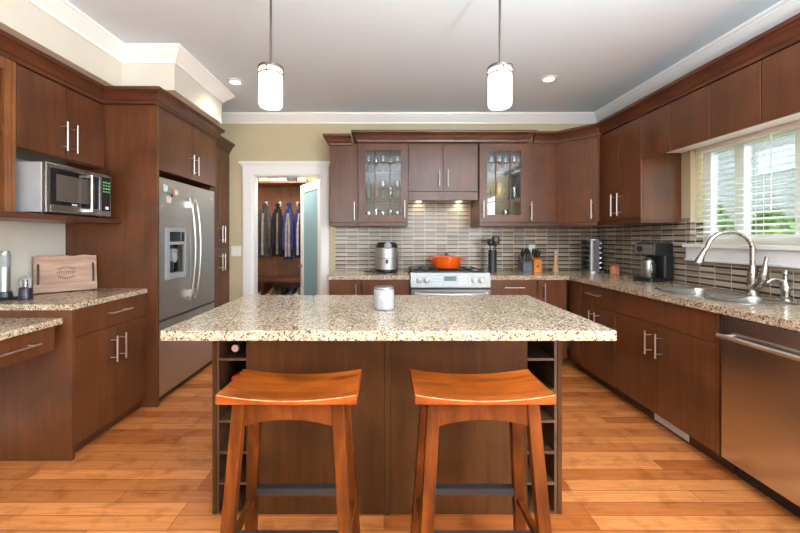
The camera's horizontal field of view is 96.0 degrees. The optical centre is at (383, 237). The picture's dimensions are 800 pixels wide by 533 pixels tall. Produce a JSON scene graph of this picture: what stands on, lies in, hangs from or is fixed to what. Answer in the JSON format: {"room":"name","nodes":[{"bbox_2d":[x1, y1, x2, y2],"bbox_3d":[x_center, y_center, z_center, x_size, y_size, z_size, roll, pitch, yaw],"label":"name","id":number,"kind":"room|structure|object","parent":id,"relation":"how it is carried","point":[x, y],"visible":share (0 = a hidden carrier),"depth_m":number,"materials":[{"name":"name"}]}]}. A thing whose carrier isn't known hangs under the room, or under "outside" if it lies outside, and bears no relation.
{"room":"kitchen","nodes":[
{"label":"kitchen","id":0,"kind":"room"},
{"bbox_2d":[0,326,54,367],"bbox_3d":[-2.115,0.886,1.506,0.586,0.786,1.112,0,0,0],"label":"drawer","id":1,"kind":"object","parent":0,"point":[19,348],"visible":0.74,"depth_m":1.88,"materials":[{"name":"brown wood"}]},
{"bbox_2d":[0,318,62,339],"bbox_3d":[-2.124,0.474,1.502,0.569,0.035,1.124,0,0,0],"label":"countertop","id":2,"kind":"structure","parent":1,"relation":"on","point":[9,327],"depth_m":1.92,"materials":[{"name":"stone"}]},
{"bbox_2d":[0,0,221,295],"bbox_3d":[-2.065,-0.070,0.775,0.970,2.700,6.750,0,0,0],"label":"wall","id":3,"kind":"structure","parent":0,"point":[21,19],"depth_m":2.44,"materials":[{"name":"beige paint"}]},
{"bbox_2d":[16,64,103,168],"bbox_3d":[-2.235,-0.775,2.392,0.346,0.510,0.650,0,0,0],"label":"upper cabinet","id":4,"kind":"object","parent":3,"relation":"attached to","point":[56,124],"visible":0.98,"depth_m":2.33,"materials":[{"name":"brown wood"}]},
{"bbox_2d":[0,211,120,223],"bbox_3d":[-2.197,-0.124,1.885,0.424,0.033,1.669,0,0,0],"label":"wall shelf","id":5,"kind":"object","parent":3,"relation":"attached to","point":[4,215],"visible":1,"depth_m":2.22,"materials":[{"name":"brown wood"}]},
{"bbox_2d":[0,55,15,211],"bbox_3d":[-2.259,-0.586,1.562,0.298,0.888,1.003,0,0,0],"label":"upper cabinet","id":6,"kind":"object","parent":5,"relation":"on","point":[7,67],"visible":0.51,"depth_m":2.03,"materials":[{"name":"brown wood"}]},
{"bbox_2d":[16,162,110,217],"bbox_3d":[-2.167,-0.296,2.370,0.445,0.308,0.508,0,0,0],"label":"microwave","id":7,"kind":"object","parent":5,"relation":"on","point":[41,187],"visible":0.92,"depth_m":2.21,"materials":[{"name":"silver metal"}]},
{"bbox_2d":[159,106,215,186],"bbox_3d":[-2.037,-0.775,3.213,0.742,0.510,0.928,0,0,0],"label":"upper cabinet","id":8,"kind":"object","parent":3,"relation":"attached to","point":[187,154],"visible":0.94,"depth_m":3.13,"materials":[{"name":"brown wood"}]},
{"bbox_2d":[0,29,234,153],"bbox_3d":[-1.887,-1.042,2.603,0.481,0.143,3.086,0,0,0],"label":"crown molding","id":9,"kind":"structure","parent":8,"relation":"on","point":[25,55],"depth_m":2.63,"materials":[{"name":"brown wood"}]},
{"bbox_2d":[27,0,799,123],"bbox_3d":[0.025,-1.367,0.775,4.870,0.103,6.750,0,0,0],"label":"trim","id":10,"kind":"structure","parent":3,"relation":"attached to","point":[64,12],"depth_m":3.02,"materials":[{"name":"white paint"}]},
{"bbox_2d":[0,349,799,532],"bbox_3d":[0.025,1.330,1.505,5.150,0.100,8.490,0,0,0],"label":"floor","id":11,"kind":"structure","parent":0,"point":[623,471],"depth_m":1.86,"materials":[{"name":"brown wood"}]},
{"bbox_2d":[0,293,145,460],"bbox_3d":[-2.075,0.847,2.391,0.666,0.864,0.649,0,0,0],"label":"base cabinet","id":12,"kind":"object","parent":11,"relation":"on","point":[54,403],"visible":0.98,"depth_m":2.09,"materials":[{"name":"brown wood"}]},
{"bbox_2d":[0,288,146,309],"bbox_3d":[-2.097,0.397,2.387,0.624,0.034,0.662,0,0,0],"label":"countertop","id":13,"kind":"structure","parent":12,"relation":"on","point":[66,300],"depth_m":2.26,"materials":[{"name":"stone"}]},
{"bbox_2d":[0,251,17,300],"bbox_3d":[-2.331,0.230,2.215,0.112,0.300,0.104,0,0,0],"label":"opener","id":14,"kind":"object","parent":13,"relation":"on","point":[6,294],"visible":1,"depth_m":2.20,"materials":[{"name":"silver plastic"}]},
{"bbox_2d":[17,276,33,299],"bbox_3d":[-2.225,0.307,2.235,0.072,0.145,0.071,0,0,0],"label":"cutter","id":15,"kind":"object","parent":13,"relation":"on","point":[24,293],"visible":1,"depth_m":2.23,"materials":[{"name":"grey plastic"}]},
{"bbox_2d":[33,255,96,293],"bbox_3d":[-2.250,0.250,2.552,0.074,0.259,0.340,0,0,44],"label":"cutting board","id":16,"kind":"object","parent":13,"relation":"on","point":[60,273],"visible":1,"depth_m":2.54,"materials":[{"name":"brown wood"}]},
{"bbox_2d":[65,105,158,406],"bbox_3d":[-2.062,0.125,2.734,0.694,2.310,0.024,0,0,0],"label":"end panel","id":17,"kind":"object","parent":11,"relation":"on","point":[127,252],"visible":0.51,"depth_m":2.72,"materials":[{"name":"brown wood"}]},
{"bbox_2d":[159,177,213,400],"bbox_3d":[-2.014,0.402,3.211,0.732,1.754,0.899,0,0,0],"label":"refrigerator","id":18,"kind":"object","parent":11,"relation":"on","point":[186,225],"visible":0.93,"depth_m":3.10,"materials":[{"name":"grey metal"}]},
{"bbox_2d":[163,184,167,191],"bbox_3d":[-1.720,-0.392,2.833,0.006,0.055,0.050,0,0,0],"label":"magnet","id":19,"kind":"object","parent":18,"relation":"attached to","point":[165,187],"visible":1,"depth_m":2.83},
{"bbox_2d":[166,196,170,203],"bbox_3d":[-1.720,-0.305,2.878,0.006,0.055,0.060,0,0,0],"label":"magnet","id":20,"kind":"object","parent":18,"relation":"attached to","point":[168,199],"visible":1,"depth_m":2.87},
{"bbox_2d":[198,147,228,307],"bbox_3d":[-2.070,0.145,3.914,0.676,2.270,0.463,0,0,0],"label":"tall cabinet","id":21,"kind":"object","parent":11,"relation":"on","point":[221,191],"visible":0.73,"depth_m":3.94,"materials":[{"name":"brown wood"}]},
{"bbox_2d":[258,181,311,294],"bbox_3d":[-1.375,0.242,5.224,1.540,2.074,0.448,0,0,0],"label":"closet","id":22,"kind":"object","parent":11,"relation":"on","point":[276,272],"visible":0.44,"depth_m":5.42,"materials":[{"name":"brown wood"}]},
{"bbox_2d":[258,203,271,257],"bbox_3d":[-1.760,-0.113,5.305,0.244,0.814,0.158,0,0,0],"label":"jacket","id":23,"kind":"object","parent":22,"relation":"hanging from","point":[264,217],"visible":0.87,"depth_m":5.25,"materials":[{"name":"grey fabric"}]},
{"bbox_2d":[265,287,274,294],"bbox_3d":[-1.635,0.774,5.162,0.091,0.111,0.280,0,0,2],"label":"shoe","id":24,"kind":"object","parent":22,"relation":"on","point":[271,291],"visible":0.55,"depth_m":5.17,"materials":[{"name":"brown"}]},
{"bbox_2d":[270,203,283,256],"bbox_3d":[-1.560,-0.123,5.293,0.189,0.794,0.153,0,0,0],"label":"jacket","id":25,"kind":"object","parent":22,"relation":"hanging from","point":[277,218],"visible":0.9,"depth_m":5.23,"materials":[{"name":"black fabric"}]},
{"bbox_2d":[273,287,281,294],"bbox_3d":[-1.532,0.774,5.162,0.091,0.111,0.280,0,0,-1],"label":"shoe","id":26,"kind":"object","parent":22,"relation":"on","point":[278,291],"visible":0.61,"depth_m":5.16,"materials":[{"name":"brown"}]},
{"bbox_2d":[280,287,288,294],"bbox_3d":[-1.432,0.774,5.162,0.091,0.111,0.280,0,0,-1],"label":"shoe","id":27,"kind":"object","parent":22,"relation":"on","point":[285,291],"visible":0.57,"depth_m":5.16,"materials":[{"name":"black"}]},
{"bbox_2d":[258,181,311,186],"bbox_3d":[-1.375,-0.782,5.234,1.540,0.025,0.428,0,0,0],"label":"shelf","id":28,"kind":"object","parent":22,"relation":"attached to","point":[260,183],"depth_m":5.08,"materials":[{"name":"brown wood"}]},
{"bbox_2d":[282,202,293,259],"bbox_3d":[-1.385,-0.103,5.244,0.172,0.834,0.157,0,0,0],"label":"jacket","id":29,"kind":"object","parent":22,"relation":"hanging from","point":[288,222],"visible":1,"depth_m":5.18,"materials":[{"name":"blue fabric"}]},
{"bbox_2d":[287,287,295,294],"bbox_3d":[-1.332,0.774,5.162,0.091,0.111,0.280,0,0,1],"label":"shoe","id":30,"kind":"object","parent":22,"relation":"on","point":[292,291],"visible":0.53,"depth_m":5.15,"materials":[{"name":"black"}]},
{"bbox_2d":[294,203,300,257],"bbox_3d":[-1.230,-0.113,5.294,0.177,0.814,0.157,0,0,0],"label":"jacket","id":31,"kind":"object","parent":22,"relation":"hanging from","point":[297,222],"visible":0.54,"depth_m":5.23,"materials":[{"name":"blue fabric"}]},
{"bbox_2d":[294,287,300,294],"bbox_3d":[-1.232,0.774,5.162,0.091,0.111,0.280,0,0,-1],"label":"shoe","id":32,"kind":"object","parent":22,"relation":"on","point":[298,292],"visible":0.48,"depth_m":5.14,"materials":[{"name":"white"}]},
{"bbox_2d":[297,178,307,180],"bbox_3d":[-1.160,-0.880,5.180,0.136,0.170,0.226,0,0,0],"label":"storage box","id":33,"kind":"object","parent":22,"relation":"on","point":[298,179],"visible":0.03,"depth_m":5.07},
{"bbox_2d":[216,369,360,532],"bbox_3d":[-0.322,0.897,1.302,0.468,0.764,0.307,0,0,0],"label":"bar stool","id":34,"kind":"object","parent":11,"relation":"on","point":[255,398],"visible":1,"depth_m":1.21,"materials":[{"name":"brown wood"}]},
{"bbox_2d":[329,280,360,294],"bbox_3d":[-0.380,0.843,3.807,0.308,0.872,0.682,0,0,0],"label":"base cabinet","id":35,"kind":"object","parent":11,"relation":"on","point":[336,287],"visible":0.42,"depth_m":3.52,"materials":[{"name":"brown wood"}]},
{"bbox_2d":[361,280,409,294],"bbox_3d":[0.015,0.843,3.807,0.473,0.872,0.682,0,0,0],"label":"base cabinet","id":36,"kind":"object","parent":11,"relation":"on","point":[401,287],"visible":0.14,"depth_m":3.52,"materials":[{"name":"brown wood"}]},
{"bbox_2d":[326,270,409,279],"bbox_3d":[-0.153,0.386,3.825,0.813,0.040,0.649,0,0,0],"label":"countertop","id":37,"kind":"structure","parent":36,"relation":"on","point":[337,274],"depth_m":3.52,"materials":[{"name":"stone"}]},
{"bbox_2d":[364,242,397,272],"bbox_3d":[-0.021,0.203,3.909,0.346,0.325,0.281,0,0,23],"label":"air fryer","id":38,"kind":"object","parent":37,"relation":"on","point":[386,253],"visible":1,"depth_m":3.80,"materials":[{"name":"silver metal"}]},
{"bbox_2d":[212,341,561,514],"bbox_3d":[0.015,0.843,1.966,1.619,0.872,0.609,0,0,0],"label":"kitchen island","id":39,"kind":"object","parent":11,"relation":"on","point":[385,415],"visible":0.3,"depth_m":1.67,"materials":[{"name":"brown wood"}]},
{"bbox_2d":[232,341,245,351],"bbox_3d":[-0.700,0.518,1.843,0.075,0.075,0.303,0,0,0],"label":"wine bottle","id":40,"kind":"object","parent":39,"relation":"in","point":[240,344],"visible":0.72,"depth_m":1.71,"materials":[{"name":"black glass"}]},
{"bbox_2d":[232,361,245,379],"bbox_3d":[-0.700,0.662,1.843,0.075,0.075,0.303,0,0,0],"label":"wine bottle","id":41,"kind":"object","parent":39,"relation":"in","point":[242,365],"visible":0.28,"depth_m":1.79,"materials":[{"name":"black glass"}]},
{"bbox_2d":[160,295,616,340],"bbox_3d":[0.018,0.386,1.866,1.808,0.040,0.898,0,0,0],"label":"island countertop","id":42,"kind":"structure","parent":39,"relation":"on","point":[247,317],"depth_m":1.56,"materials":[{"name":"stone"}]},
{"bbox_2d":[374,285,393,310],"bbox_3d":[0.000,0.307,1.855,0.104,0.116,0.104,0,0,0],"label":"candle jar","id":43,"kind":"object","parent":42,"relation":"on","point":[383,294],"visible":1,"depth_m":1.81,"materials":[{"name":"white glass"}]},
{"bbox_2d":[406,266,490,294],"bbox_3d":[0.643,0.801,3.771,0.775,0.956,0.739,0,0,0],"label":"range","id":44,"kind":"object","parent":11,"relation":"on","point":[423,281],"visible":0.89,"depth_m":3.48,"materials":[{"name":"silver metal"}]},
{"bbox_2d":[406,269,478,273],"bbox_3d":[0.643,0.358,3.835,0.775,0.012,0.610,0,0,0],"label":"cooktop","id":45,"kind":"object","parent":44,"relation":"in","point":[409,271],"depth_m":3.81,"materials":[{"name":"black metal"}]},
{"bbox_2d":[427,252,464,268],"bbox_3d":[0.668,0.238,3.860,0.346,0.168,0.316,0,0,41],"label":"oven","id":46,"kind":"object","parent":44,"relation":"on","point":[445,261],"visible":1,"depth_m":3.74,"materials":[{"name":"orange metal"}]},
{"bbox_2d":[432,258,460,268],"bbox_3d":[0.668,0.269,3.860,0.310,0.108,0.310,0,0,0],"label":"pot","id":47,"kind":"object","parent":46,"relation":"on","point":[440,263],"depth_m":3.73,"materials":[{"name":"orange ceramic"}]},
{"bbox_2d":[410,369,555,532],"bbox_3d":[0.334,0.897,1.302,0.468,0.764,0.307,0,0,0],"label":"bar stool","id":48,"kind":"object","parent":11,"relation":"on","point":[515,398],"visible":1,"depth_m":1.21,"materials":[{"name":"brown wood"}]},
{"bbox_2d":[489,280,536,298],"bbox_3d":[1.268,0.843,3.807,0.462,0.872,0.682,0,0,0],"label":"base cabinet","id":49,"kind":"object","parent":11,"relation":"on","point":[498,287],"visible":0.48,"depth_m":3.52,"materials":[{"name":"brown wood"}]},
{"bbox_2d":[537,280,566,365],"bbox_3d":[1.645,0.843,3.807,0.283,0.872,0.682,0,0,0],"label":"base cabinet","id":50,"kind":"object","parent":11,"relation":"on","point":[553,292],"visible":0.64,"depth_m":3.52,"materials":[{"name":"brown wood"}]},
{"bbox_2d":[570,280,588,375],"bbox_3d":[2.139,0.843,3.433,0.638,0.872,0.198,0,0,0],"label":"base cabinet","id":51,"kind":"object","parent":11,"relation":"on","point":[575,287],"visible":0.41,"depth_m":3.42,"materials":[{"name":"brown wood"}]},
{"bbox_2d":[581,283,624,399],"bbox_3d":[2.115,0.843,3.086,0.686,0.872,0.488,0,0,0],"label":"base cabinet","id":52,"kind":"object","parent":11,"relation":"on","point":[597,303],"visible":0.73,"depth_m":3.04,"materials":[{"name":"brown wood"}]},
{"bbox_2d":[615,290,736,473],"bbox_3d":[2.115,0.843,2.392,0.686,0.872,0.893,0,0,0],"label":"base cabinet","id":53,"kind":"object","parent":11,"relation":"on","point":[668,355],"visible":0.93,"depth_m":2.27,"materials":[{"name":"brown wood"}]},
{"bbox_2d":[654,413,688,441],"bbox_3d":[1.899,1.231,2.384,0.001,0.082,0.290,0,0,0],"label":"floor register","id":54,"kind":"object","parent":53,"relation":"attached to","point":[660,420],"depth_m":2.37,"materials":[{"name":"white paint"}]},
{"bbox_2d":[716,315,799,517],"bbox_3d":[2.099,0.846,1.639,0.678,0.867,0.597,0,0,0],"label":"dishwasher","id":55,"kind":"object","parent":11,"relation":"on","point":[760,362],"visible":0.98,"depth_m":1.72,"materials":[{"name":"grey metal"}]},
{"bbox_3d":[2.115,0.843,1.030,0.687,0.872,0.598,0,0,0],"label":"base cabinet","id":56,"kind":"object","parent":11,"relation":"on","visible":0},
{"bbox_2d":[479,270,799,331],"bbox_3d":[1.746,0.386,2.425,1.425,0.040,3.449,0,0,0],"label":"countertop","id":57,"kind":"structure","parent":56,"relation":"on","point":[783,316],"depth_m":2.42,"materials":[{"name":"stone"}]},
{"bbox_2d":[488,250,496,271],"bbox_3d":[1.175,0.248,3.900,0.092,0.235,0.092,0,0,0],"label":"utensil holder","id":58,"kind":"object","parent":57,"relation":"on","point":[492,254],"visible":0.98,"depth_m":3.86,"materials":[{"name":"grey metal"}]},
{"bbox_2d":[487,239,494,249],"bbox_3d":[1.144,0.182,3.856,0.082,0.335,0.071,0,0,0],"label":"utensil","id":59,"kind":"object","parent":58,"relation":"in","point":[490,242],"visible":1,"depth_m":3.83,"materials":[{"name":"black plastic"}]},
{"bbox_2d":[492,236,499,249],"bbox_3d":[1.210,0.161,3.891,0.084,0.376,0.024,0,0,7],"label":"utensil","id":60,"kind":"object","parent":58,"relation":"in","point":[496,239],"visible":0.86,"depth_m":3.88,"materials":[{"name":"black plastic"}]},
{"bbox_2d":[519,255,531,271],"bbox_3d":[1.545,0.279,3.930,0.100,0.174,0.130,0,0,0],"label":"knife block","id":61,"kind":"object","parent":57,"relation":"on","point":[524,266],"visible":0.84,"depth_m":3.87,"materials":[{"name":"grey plastic"}]},
{"bbox_2d":[531,255,541,271],"bbox_3d":[1.652,0.274,3.924,0.088,0.184,0.121,0,0,0],"label":"knife block","id":62,"kind":"object","parent":57,"relation":"on","point":[536,262],"visible":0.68,"depth_m":3.87,"materials":[{"name":"brown wood"}]},
{"bbox_2d":[553,249,558,271],"bbox_3d":[1.875,0.244,3.930,0.062,0.242,0.062,0,0,0],"label":"pepper mill","id":63,"kind":"object","parent":57,"relation":"on","point":[555,267],"visible":1,"depth_m":3.91,"materials":[{"name":"brown wood"}]},
{"bbox_2d":[581,238,603,272],"bbox_3d":[2.255,0.184,3.900,0.216,0.362,0.216,0,0,0],"label":"spice rack","id":64,"kind":"object","parent":57,"relation":"on","point":[593,245],"visible":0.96,"depth_m":3.84,"materials":[{"name":"silver metal"}]},
{"bbox_2d":[610,264,619,273],"bbox_3d":[2.360,0.317,3.685,0.086,0.098,0.086,0,0,0],"label":"candle jar","id":65,"kind":"object","parent":57,"relation":"on","point":[614,268],"visible":1,"depth_m":3.65,"materials":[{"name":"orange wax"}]},
{"bbox_2d":[633,242,673,281],"bbox_3d":[2.290,0.201,3.067,0.240,0.330,0.180,0,0,-14],"label":"coffee maker","id":66,"kind":"object","parent":57,"relation":"on","point":[662,252],"visible":0.88,"depth_m":3.00,"materials":[{"name":"black plastic"}]},
{"bbox_2d":[641,258,655,277],"bbox_3d":[2.249,0.251,3.040,0.107,0.168,0.137,0,0,-14],"label":"coffee carafe","id":67,"kind":"object","parent":66,"relation":"on","point":[648,266],"visible":1,"depth_m":3.02,"materials":[{"name":"silver metal"}]},
{"bbox_2d":[653,288,797,304],"bbox_3d":[2.123,0.471,2.295,0.395,0.218,0.670,0,0,0],"label":"sink","id":68,"kind":"object","parent":57,"relation":"in","point":[724,296],"visible":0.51,"depth_m":2.23,"materials":[{"name":"silver metal"}]},
{"bbox_2d":[694,229,769,295],"bbox_3d":[2.249,0.155,2.350,0.361,0.422,0.115,0,0,30],"label":"faucet","id":69,"kind":"object","parent":57,"relation":"on","point":[755,281],"visible":1,"depth_m":2.30,"materials":[{"name":"silver metal"}]},
{"bbox_2d":[766,270,792,300],"bbox_3d":[2.349,0.277,2.132,0.114,0.178,0.066,0,0,0],"label":"soap dispenser","id":70,"kind":"object","parent":57,"relation":"on","point":[785,287],"visible":1,"depth_m":2.12,"materials":[{"name":"silver metal"}]},
{"bbox_2d":[216,124,596,348],"bbox_3d":[0.025,-0.070,4.210,5.150,2.700,0.120,0,0,0],"label":"wall","id":71,"kind":"structure","parent":0,"point":[253,142],"depth_m":4.15,"materials":[{"name":"beige paint"}]},
{"bbox_2d":[231,246,240,255],"bbox_3d":[-1.700,0.150,4.144,0.116,0.116,0.011,0,0,0],"label":"light switch","id":72,"kind":"object","parent":71,"relation":"attached to","point":[235,250],"visible":1,"depth_m":4.14,"materials":[{"name":"white plastic"}]},
{"bbox_2d":[238,161,329,295],"bbox_3d":[-1.129,0.202,4.185,1.058,2.156,0.170,0,0,0],"label":"trim","id":73,"kind":"structure","parent":71,"relation":"attached to","point":[251,170],"depth_m":4.12,"materials":[{"name":"white paint"}]},
{"bbox_2d":[298,179,319,294],"bbox_3d":[-0.934,0.280,4.615,0.153,1.985,0.720,0,0,-32],"label":"door","id":74,"kind":"structure","parent":71,"relation":"in","point":[310,192],"depth_m":4.62,"materials":[{"name":"white paint"}]},
{"bbox_2d":[330,144,358,226],"bbox_3d":[-0.423,-0.562,3.951,0.296,0.875,0.380,0,0,0],"label":"upper cabinet","id":75,"kind":"object","parent":71,"relation":"attached to","point":[343,159],"visible":0.91,"depth_m":3.81,"materials":[{"name":"brown wood"}]},
{"bbox_2d":[322,133,351,145],"bbox_3d":[-0.492,-1.034,3.941,0.296,0.107,0.398,0,0,0],"label":"crown molding","id":76,"kind":"structure","parent":75,"relation":"attached to","point":[332,139],"depth_m":3.78,"materials":[{"name":"brown wood"}]},
{"bbox_2d":[358,142,407,226],"bbox_3d":[-0.009,-0.578,3.931,0.523,0.905,0.420,0,0,0],"label":"upper cabinet","id":77,"kind":"object","parent":71,"relation":"attached to","point":[398,202],"visible":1,"depth_m":3.77,"materials":[{"name":"brown wood"}]},
{"bbox_2d":[366,177,371,196],"bbox_3d":[-0.167,-0.545,3.920,0.068,0.226,0.067,0,0,0],"label":"bottle","id":78,"kind":"object","parent":77,"relation":"on","point":[368,186],"visible":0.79,"depth_m":3.89,"materials":[{"name":"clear glass"}]},
{"bbox_2d":[373,177,378,196],"bbox_3d":[-0.089,-0.545,3.920,0.068,0.226,0.067,0,0,0],"label":"bottle","id":79,"kind":"object","parent":77,"relation":"on","point":[377,186],"visible":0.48,"depth_m":3.90,"materials":[{"name":"brown glass"}]},
{"bbox_2d":[366,172,400,176],"bbox_3d":[-0.009,-0.696,3.971,0.487,0.012,0.322,0,0,0],"label":"shelf","id":80,"kind":"object","parent":77,"relation":"attached to","point":[368,174],"depth_m":3.98,"materials":[{"name":"clear glass"}]},
{"bbox_2d":[366,197,400,199],"bbox_3d":[-0.009,-0.426,3.971,0.487,0.012,0.322,0,0,0],"label":"shelf","id":81,"kind":"object","parent":77,"relation":"attached to","point":[367,198],"depth_m":3.94,"materials":[{"name":"clear glass"}]},
{"bbox_2d":[351,130,536,143],"bbox_3d":[0.619,-1.060,3.921,1.919,0.107,0.438,0,0,0],"label":"crown molding","id":82,"kind":"structure","parent":77,"relation":"on","point":[358,135],"depth_m":3.73,"materials":[{"name":"brown wood"}]},
{"bbox_2d":[408,142,477,201],"bbox_3d":[0.626,-0.715,3.951,0.741,0.630,0.380,0,0,0],"label":"upper cabinet","id":83,"kind":"object","parent":71,"relation":"attached to","point":[437,171],"visible":0.98,"depth_m":3.81,"materials":[{"name":"brown wood"}]},
{"bbox_2d":[408,200,472,201],"bbox_3d":[0.626,-0.454,3.986,0.739,0.078,0.310,0,0,0],"label":"range hood","id":84,"kind":"object","parent":83,"relation":"attached to","point":[408,200],"depth_m":4.03,"materials":[{"name":"white"}]},
{"bbox_2d":[408,192,477,199],"bbox_3d":[0.626,-0.445,3.820,0.741,0.090,0.020,0,0,0],"label":"hood","id":85,"kind":"object","parent":83,"relation":"attached to","point":[411,195],"depth_m":3.81,"materials":[{"name":"brown wood"}]},
{"bbox_2d":[335,202,596,269],"bbox_3d":[0.948,-0.037,4.146,3.025,0.805,0.007,0,0,0],"label":"backsplash","id":86,"kind":"structure","parent":71,"relation":"attached to","point":[433,228],"depth_m":4.14,"materials":[{"name":"tile"}]},
{"bbox_2d":[471,142,527,226],"bbox_3d":[1.255,-0.578,3.931,0.508,0.905,0.420,0,0,0],"label":"upper cabinet","id":87,"kind":"object","parent":71,"relation":"attached to","point":[510,175],"visible":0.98,"depth_m":3.78,"materials":[{"name":"brown wood"}]},
{"bbox_2d":[491,182,504,196],"bbox_3d":[1.254,-0.517,3.950,0.150,0.170,0.150,0,0,0],"label":"bowl","id":88,"kind":"object","parent":87,"relation":"on","point":[500,186],"visible":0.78,"depth_m":3.90,"materials":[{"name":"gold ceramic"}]},
{"bbox_2d":[497,155,502,171],"bbox_3d":[1.254,-0.797,3.900,0.066,0.190,0.066,0,0,0],"label":"wine glass","id":89,"kind":"object","parent":87,"relation":"on","point":[497,155],"visible":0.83,"depth_m":3.90,"materials":[{"name":"clear glass"}]},
{"bbox_2d":[487,172,519,177],"bbox_3d":[1.255,-0.696,3.971,0.472,0.012,0.322,0,0,0],"label":"shelf","id":90,"kind":"object","parent":87,"relation":"attached to","point":[489,174],"depth_m":3.98,"materials":[{"name":"clear glass"}]},
{"bbox_2d":[487,197,519,200],"bbox_3d":[1.255,-0.426,3.971,0.472,0.012,0.322,0,0,0],"label":"shelf","id":91,"kind":"object","parent":87,"relation":"attached to","point":[488,198],"depth_m":3.95,"materials":[{"name":"clear glass"}]},
{"bbox_2d":[529,245,534,253],"bbox_3d":[1.700,0.135,4.138,0.072,0.116,0.009,0,0,0],"label":"power socket","id":92,"kind":"object","parent":71,"relation":"attached to","point":[530,246],"visible":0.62,"depth_m":4.14,"materials":[{"name":"white plastic"}]},
{"bbox_2d":[523,144,556,226],"bbox_3d":[1.671,-0.562,3.951,0.316,0.875,0.380,0,0,0],"label":"upper cabinet","id":93,"kind":"object","parent":71,"relation":"attached to","point":[542,158],"visible":0.68,"depth_m":3.81,"materials":[{"name":"brown wood"}]},
{"bbox_2d":[556,136,600,225],"bbox_3d":[2.140,-0.562,3.837,0.623,0.875,0.608,0,0,0],"label":"upper cabinet","id":94,"kind":"object","parent":71,"relation":"attached to","point":[578,161],"visible":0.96,"depth_m":3.66,"materials":[{"name":"brown wood"}]},
{"bbox_2d":[533,13,799,142],"bbox_3d":[1.860,-1.060,2.604,0.556,0.107,2.448,0,0,0],"label":"crown molding","id":95,"kind":"structure","parent":94,"relation":"on","point":[786,34],"depth_m":2.39,"materials":[{"name":"brown wood"}]},
{"bbox_2d":[68,0,780,111],"bbox_3d":[0.025,-1.470,0.765,5.150,0.100,7.010,0,0,0],"label":"ceiling","id":96,"kind":"structure","parent":0,"point":[334,55],"depth_m":2.59,"materials":[{"name":"white paint"}]},
{"bbox_2d":[226,78,243,85],"bbox_3d":[-1.350,-1.415,3.270,0.150,0.008,0.150,0,0,0],"label":"recessed light","id":97,"kind":"object","parent":96,"relation":"in","point":[233,81],"visible":1,"depth_m":3.26,"materials":[{"name":"white plastic"}]},
{"bbox_2d":[258,0,283,109],"bbox_3d":[-0.588,-1.049,1.870,0.130,0.741,0.130,0,0,-41],"label":"pendant lamp","id":98,"kind":"object","parent":96,"relation":"hanging from","point":[271,74],"visible":1,"depth_m":1.82,"materials":[{"name":"white glass"}]},
{"bbox_2d":[487,0,512,109],"bbox_3d":[0.602,-1.049,1.870,0.130,0.741,0.130,0,0,-41],"label":"pendant lamp","id":99,"kind":"object","parent":96,"relation":"hanging from","point":[499,74],"visible":1,"depth_m":1.82,"materials":[{"name":"white glass"}]},
{"bbox_2d":[540,75,557,82],"bbox_3d":[1.470,-1.415,3.210,0.150,0.008,0.150,0,0,0],"label":"recessed light","id":100,"kind":"object","parent":96,"relation":"in","point":[550,78],"visible":1,"depth_m":3.21,"materials":[{"name":"white plastic"}]},
{"bbox_2d":[597,136,799,294],"bbox_3d":[2.530,-0.070,0.775,0.140,2.700,6.750,0,0,0],"label":"wall","id":101,"kind":"structure","parent":0,"point":[690,183],"depth_m":2.89,"materials":[{"name":"beige paint"}]},
{"bbox_2d":[599,117,680,224],"bbox_3d":[2.261,-0.578,3.256,0.380,0.905,0.573,0,0,0],"label":"upper cabinet","id":102,"kind":"object","parent":101,"relation":"attached to","point":[634,190],"visible":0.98,"depth_m":3.04,"materials":[{"name":"brown wood"}]},
{"bbox_2d":[642,103,714,159],"bbox_3d":[2.285,-0.838,2.816,0.331,0.385,0.300,0,0,0],"label":"upper cabinet","id":103,"kind":"object","parent":101,"relation":"attached to","point":[656,125],"visible":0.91,"depth_m":2.80,"materials":[{"name":"brown wood"}]},
{"bbox_2d":[597,218,799,299],"bbox_3d":[2.506,0.102,2.421,0.107,0.525,3.443,0,0,0],"label":"backsplash","id":104,"kind":"structure","parent":101,"relation":"attached to","point":[619,241],"depth_m":2.97,"materials":[{"name":"tile"}]},
{"bbox_2d":[671,85,756,150],"bbox_3d":[2.285,-0.838,2.505,0.331,0.385,0.319,0,0,0],"label":"upper cabinet","id":105,"kind":"object","parent":101,"relation":"attached to","point":[690,114],"visible":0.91,"depth_m":2.48,"materials":[{"name":"brown wood"}]},
{"bbox_2d":[682,128,799,268],"bbox_3d":[2.505,-0.270,1.965,0.180,0.900,1.910,0,0,0],"label":"window","id":106,"kind":"structure","parent":101,"relation":"in","point":[722,249],"depth_m":2.49,"materials":[{"name":"white paint"}]},
{"bbox_2d":[696,119,799,236],"bbox_3d":[2.502,-0.360,1.965,0.066,0.710,1.790,0,0,0],"label":"window blind","id":107,"kind":"object","parent":106,"relation":"attached to","point":[795,124],"visible":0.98,"depth_m":2.40,"materials":[{"name":"white paint"}]},
{"bbox_2d":[710,60,799,138],"bbox_3d":[2.285,-0.838,2.185,0.331,0.385,0.319,0,0,0],"label":"upper cabinet","id":108,"kind":"object","parent":101,"relation":"attached to","point":[736,98],"visible":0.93,"depth_m":2.17,"materials":[{"name":"brown wood"}]},
{"bbox_2d":[762,42,799,122],"bbox_3d":[2.285,-0.838,1.863,0.331,0.385,0.324,0,0,0],"label":"upper cabinet","id":109,"kind":"object","parent":101,"relation":"attached to","point":[780,70],"visible":0.99,"depth_m":1.92,"materials":[{"name":"brown wood"}]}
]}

